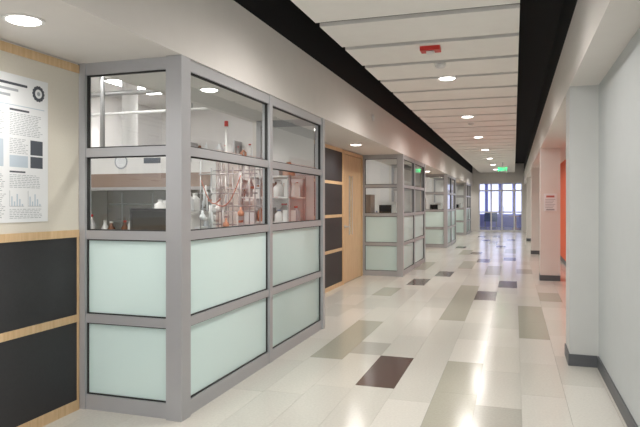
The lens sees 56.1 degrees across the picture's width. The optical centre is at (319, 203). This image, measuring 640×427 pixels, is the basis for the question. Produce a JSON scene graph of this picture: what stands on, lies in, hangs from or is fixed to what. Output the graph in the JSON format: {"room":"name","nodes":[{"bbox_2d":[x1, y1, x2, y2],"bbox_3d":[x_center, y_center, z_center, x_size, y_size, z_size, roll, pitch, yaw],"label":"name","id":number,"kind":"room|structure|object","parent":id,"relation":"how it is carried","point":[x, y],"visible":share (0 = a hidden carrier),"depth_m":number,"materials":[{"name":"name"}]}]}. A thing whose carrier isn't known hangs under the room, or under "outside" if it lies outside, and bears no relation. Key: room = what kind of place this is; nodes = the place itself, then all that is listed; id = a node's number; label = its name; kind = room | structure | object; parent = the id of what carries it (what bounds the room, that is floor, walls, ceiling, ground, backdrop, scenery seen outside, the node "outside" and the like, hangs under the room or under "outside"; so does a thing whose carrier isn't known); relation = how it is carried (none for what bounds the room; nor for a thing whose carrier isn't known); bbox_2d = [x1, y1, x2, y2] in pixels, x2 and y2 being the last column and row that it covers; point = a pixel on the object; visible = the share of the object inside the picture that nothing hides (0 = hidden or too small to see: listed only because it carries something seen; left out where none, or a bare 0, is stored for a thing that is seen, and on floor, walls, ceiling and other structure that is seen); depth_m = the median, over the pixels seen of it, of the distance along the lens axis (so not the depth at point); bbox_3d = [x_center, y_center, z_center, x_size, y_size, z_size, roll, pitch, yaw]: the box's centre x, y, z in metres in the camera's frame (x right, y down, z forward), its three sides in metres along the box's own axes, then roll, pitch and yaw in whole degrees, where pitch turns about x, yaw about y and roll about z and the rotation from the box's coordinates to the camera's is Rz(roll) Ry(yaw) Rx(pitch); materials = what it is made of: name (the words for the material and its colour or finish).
{"room":"laboratory building corridor","nodes":[
{"label":"laboratory building corridor","id":0,"kind":"room"},
{"bbox_2d":[105,77,160,94],"bbox_3d":[-2.806,-1.876,9.525,0.620,0.048,1.240,0,0,18],"label":"ceiling light fixture","id":1,"kind":"object","parent":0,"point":[107,79],"visible":0.11,"depth_m":9.15,"materials":[{"name":"white plastic"}]},
{"bbox_2d":[130,208,165,229],"bbox_3d":[-1.481,0.269,5.366,0.440,0.458,0.200,0,0,18],"label":"computer monitor","id":2,"kind":"object","parent":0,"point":[140,218],"visible":0.3,"depth_m":5.33,"materials":[{"name":"black plastic"}]},
{"bbox_2d":[0,38,433,426],"bbox_3d":[1.730,0.220,14.680,0.100,2.360,35.000,0,0,18],"label":"wall","id":3,"kind":"structure","parent":0,"point":[39,261],"depth_m":3.85,"materials":[{"name":"white paint"}]},
{"bbox_2d":[0,71,47,222],"bbox_3d":[-1.917,-0.330,3.247,0.006,0.880,1.200,0,0,18],"label":"poster","id":4,"kind":"object","parent":3,"relation":"attached to","point":[23,100],"visible":1,"depth_m":3.62,"materials":[{"name":"paper"}]},
{"bbox_2d":[343,150,361,284],"bbox_3d":[0.594,0.230,11.043,0.135,2.340,1.380,0,0,18],"label":"door","id":5,"kind":"structure","parent":3,"relation":"in","point":[352,162],"depth_m":11.00,"materials":[{"name":"brown wood"}]},
{"bbox_2d":[0,0,472,184],"bbox_3d":[2.106,-1.255,14.558,0.890,0.590,35.000,0,0,18],"label":"soffit","id":6,"kind":"structure","parent":0,"point":[222,36],"depth_m":4.63,"materials":[{"name":"paint"}]},
{"bbox_2d":[2,14,45,26],"bbox_3d":[-1.543,-0.954,3.126,0.206,0.012,0.206,0,0,18],"label":"recessed light","id":7,"kind":"object","parent":6,"relation":"attached to","point":[16,19],"visible":1,"depth_m":3.10,"materials":[{"name":"white plastic"}]},
{"bbox_2d":[199,87,219,91],"bbox_3d":[-0.928,-0.954,5.029,0.176,0.012,0.176,0,0,18],"label":"recessed light","id":8,"kind":"object","parent":6,"relation":"attached to","point":[206,89],"visible":1,"depth_m":5.00,"materials":[{"name":"white plastic"}]},
{"bbox_2d":[91,76,520,226],"bbox_3d":[3.914,-0.400,20.069,8.900,3.600,35.600,0,0,18],"label":"wall","id":9,"kind":"structure","parent":0,"point":[207,126],"depth_m":11.83,"materials":[{"name":"paint"}]},
{"bbox_2d":[91,129,97,146],"bbox_3d":[-4.380,-0.850,7.922,0.380,0.700,3.980,0,0,18],"label":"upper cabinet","id":10,"kind":"object","parent":9,"relation":"attached to","point":[94,133],"visible":0.02,"depth_m":9.66,"materials":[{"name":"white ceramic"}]},
{"bbox_2d":[91,76,211,146],"bbox_3d":[-2.551,-1.240,7.028,3.220,1.320,0.654,0,0,18],"label":"piping","id":11,"kind":"object","parent":9,"relation":"attached to","point":[102,93],"visible":0.2,"depth_m":6.79,"materials":[{"name":"metal"}]},
{"bbox_2d":[43,227,626,426],"bbox_3d":[4.652,1.460,16.363,5.584,0.120,42.000,0,0,18],"label":"floor","id":12,"kind":"structure","parent":0,"point":[472,335],"depth_m":5.27,"materials":[{"name":"beige tile"}]},
{"bbox_2d":[78,54,324,421],"bbox_3d":[-0.802,0.220,5.435,0.810,2.360,3.070,0,0,18],"label":"glass wall","id":13,"kind":"structure","parent":12,"relation":"on","point":[172,319],"depth_m":4.11,"materials":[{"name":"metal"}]},
{"bbox_2d":[199,121,261,228],"bbox_3d":[-0.826,0.315,5.653,0.630,2.170,0.550,0,0,18],"label":"lattice","id":14,"kind":"object","parent":12,"relation":"on","point":[218,207],"visible":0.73,"depth_m":5.56,"materials":[{"name":"metal"}]},
{"bbox_2d":[239,160,305,225],"bbox_3d":[-0.493,0.472,6.518,0.612,1.857,0.500,0,0,18],"label":"storage rack","id":15,"kind":"object","parent":12,"relation":"on","point":[289,191],"visible":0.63,"depth_m":6.34,"materials":[{"name":"metal"}]},
{"bbox_2d":[366,195,396,212],"bbox_3d":[1.151,0.600,12.986,1.200,1.600,0.700,0,0,18],"label":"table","id":16,"kind":"object","parent":12,"relation":"on","point":[382,207],"visible":0.2,"depth_m":12.68,"materials":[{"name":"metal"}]},
{"bbox_2d":[362,154,424,276],"bbox_3d":[1.681,0.220,13.114,0.810,2.360,3.070,0,0,18],"label":"glass wall","id":17,"kind":"structure","parent":12,"relation":"on","point":[393,243],"depth_m":11.77,"materials":[{"name":"metal"}]},
{"bbox_2d":[425,198,441,208],"bbox_3d":[3.634,0.600,20.664,1.200,1.600,0.700,0,0,18],"label":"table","id":18,"kind":"object","parent":12,"relation":"on","point":[431,205],"visible":0.02,"depth_m":20.32,"materials":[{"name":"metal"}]},
{"bbox_2d":[425,174,455,247],"bbox_3d":[4.164,0.220,20.793,0.810,2.360,3.070,0,0,18],"label":"glass wall","id":19,"kind":"structure","parent":12,"relation":"on","point":[440,224],"depth_m":19.43,"materials":[{"name":"glass"}]},
{"bbox_2d":[456,203,461,207],"bbox_3d":[6.116,0.600,28.343,1.200,1.600,0.700,0,0,18],"label":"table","id":20,"kind":"object","parent":12,"relation":"on","point":[458,205],"visible":0.02,"depth_m":27.97,"materials":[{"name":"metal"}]},
{"bbox_2d":[456,183,470,234],"bbox_3d":[6.646,0.220,28.471,0.810,2.360,3.070,0,0,18],"label":"glass wall","id":21,"kind":"structure","parent":12,"relation":"on","point":[463,190],"depth_m":27.05,"materials":[{"name":"glass"}]},
{"bbox_2d":[484,213,496,228],"bbox_3d":[9.655,0.950,33.925,0.700,0.900,0.500,0,0,18],"label":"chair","id":22,"kind":"object","parent":12,"relation":"on","point":[486,215],"visible":0.86,"depth_m":34.06,"materials":[{"name":"blue plastic"}]},
{"bbox_2d":[526,177,530,240],"bbox_3d":[8.030,0.190,22.806,0.352,2.420,0.364,0,0,18],"label":"pier","id":23,"kind":"object","parent":12,"relation":"on","point":[528,238],"visible":0.43,"depth_m":22.66,"materials":[{"name":"paint"}]},
{"bbox_2d":[530,167,539,253],"bbox_3d":[6.122,0.190,16.907,0.352,2.420,0.364,0,0,18],"label":"pier","id":24,"kind":"object","parent":12,"relation":"on","point":[535,172],"visible":0.73,"depth_m":16.76,"materials":[{"name":"paint"}]},
{"bbox_2d":[539,148,559,280],"bbox_3d":[4.246,0.190,11.102,0.352,2.420,0.364,0,0,18],"label":"pier","id":25,"kind":"object","parent":12,"relation":"on","point":[549,157],"visible":1,"depth_m":10.94,"materials":[{"name":"paint"}]},
{"bbox_2d":[544,194,556,210],"bbox_3d":[4.197,-0.030,10.934,0.220,0.320,0.008,0,0,18],"label":"paper notice","id":26,"kind":"object","parent":25,"relation":"attached to","point":[550,200],"visible":1,"depth_m":10.93,"materials":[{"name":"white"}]},
{"bbox_2d":[564,85,598,367],"bbox_3d":[2.413,0.190,5.337,0.412,2.420,0.424,0,0,18],"label":"pier","id":27,"kind":"object","parent":12,"relation":"on","point":[581,347],"visible":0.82,"depth_m":5.17,"materials":[{"name":"paint"}]},
{"bbox_2d":[234,0,576,172],"bbox_3d":[3.652,-1.850,14.058,4.300,0.600,35.000,0,0,18],"label":"ceiling","id":28,"kind":"structure","parent":0,"point":[503,56],"depth_m":6.97,"materials":[{"name":"beige paint"}]},
{"bbox_2d":[420,45,440,54],"bbox_3d":[1.127,-1.567,6.120,0.200,0.065,0.140,0,0,18],"label":"fire alarm strobe","id":29,"kind":"object","parent":28,"relation":"attached to","point":[432,49],"visible":1,"depth_m":6.08,"materials":[{"name":"red plastic"}]},
{"bbox_2d":[435,63,445,68],"bbox_3d":[1.377,-1.575,6.859,0.130,0.050,0.130,0,0,18],"label":"smoke detector","id":30,"kind":"object","parent":28,"relation":"attached to","point":[437,65],"visible":1,"depth_m":6.82,"materials":[{"name":"white plastic"}]},
{"bbox_2d":[438,76,456,80],"bbox_3d":[1.617,-1.594,7.633,0.236,0.012,0.236,0,0,18],"label":"recessed light","id":31,"kind":"object","parent":28,"relation":"in","point":[445,78],"visible":1,"depth_m":7.59,"materials":[{"name":"white plastic"}]},
{"bbox_2d":[498,162,507,171],"bbox_3d":[7.001,-1.410,22.984,0.380,0.380,0.054,0,0,18],"label":"exit sign","id":32,"kind":"object","parent":28,"relation":"attached to","point":[502,168],"visible":1,"depth_m":22.96,"materials":[{"name":"green plastic"}]},
{"bbox_2d":[471,163,526,231],"bbox_3d":[9.069,-0.325,30.762,4.170,3.450,0.120,0,0,18],"label":"wall","id":33,"kind":"structure","parent":0,"point":[518,175],"depth_m":30.74,"materials":[{"name":"white paint"}]},
{"bbox_2d":[478,182,522,231],"bbox_3d":[9.220,0.150,30.675,2.170,2.500,0.132,0,0,18],"label":"entrance doors","id":34,"kind":"structure","parent":33,"relation":"in","point":[502,211],"depth_m":30.66,"materials":[{"name":"white metal"}]},
{"bbox_2d":[524,0,639,183],"bbox_3d":[5.274,-1.285,13.534,0.790,0.530,35.000,0,0,18],"label":"soffit","id":35,"kind":"structure","parent":0,"point":[599,31],"depth_m":4.50,"materials":[{"name":"paint"}]},
{"bbox_2d":[560,27,639,426],"bbox_3d":[5.384,0.190,13.498,0.560,2.420,35.000,0,0,18],"label":"wall","id":36,"kind":"structure","parent":0,"point":[619,90],"depth_m":4.08,"materials":[{"name":"grey paint"}]},
{"bbox_2d":[560,255,637,426],"bbox_3d":[5.316,1.350,13.520,0.442,0.100,35.000,0,0,18],"label":"baseboard","id":37,"kind":"structure","parent":36,"relation":"attached to","point":[628,418],"depth_m":4.21,"materials":[{"name":"rubber"}]},
{"bbox_3d":[0.467,1.450,18.031,3.395,0.100,29.400,0,0,18],"label":"floor","id":38,"kind":"structure","parent":0,"visible":0},
{"bbox_2d":[91,82,241,229],"bbox_3d":[-2.240,-0.250,8.186,2.200,3.300,0.800,0,0,18],"label":"fume hood","id":39,"kind":"object","parent":38,"relation":"on","point":[118,185],"visible":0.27,"depth_m":8.04,"materials":[{"name":"white metal"}]},
{"bbox_2d":[154,193,216,228],"bbox_3d":[-1.508,0.634,5.900,0.700,1.532,2.300,0,0,18],"label":"glassware","id":40,"kind":"object","parent":38,"relation":"on","point":[195,201],"visible":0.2,"depth_m":6.72,"materials":[{"name":"glass"}]},
{"bbox_2d":[191,140,252,200],"bbox_3d":[-1.165,0.100,11.170,2.910,2.600,0.640,0,0,18],"label":"glassware","id":41,"kind":"object","parent":38,"relation":"on","point":[237,146],"visible":0.12,"depth_m":11.41,"materials":[{"name":"white glass"}]}
]}

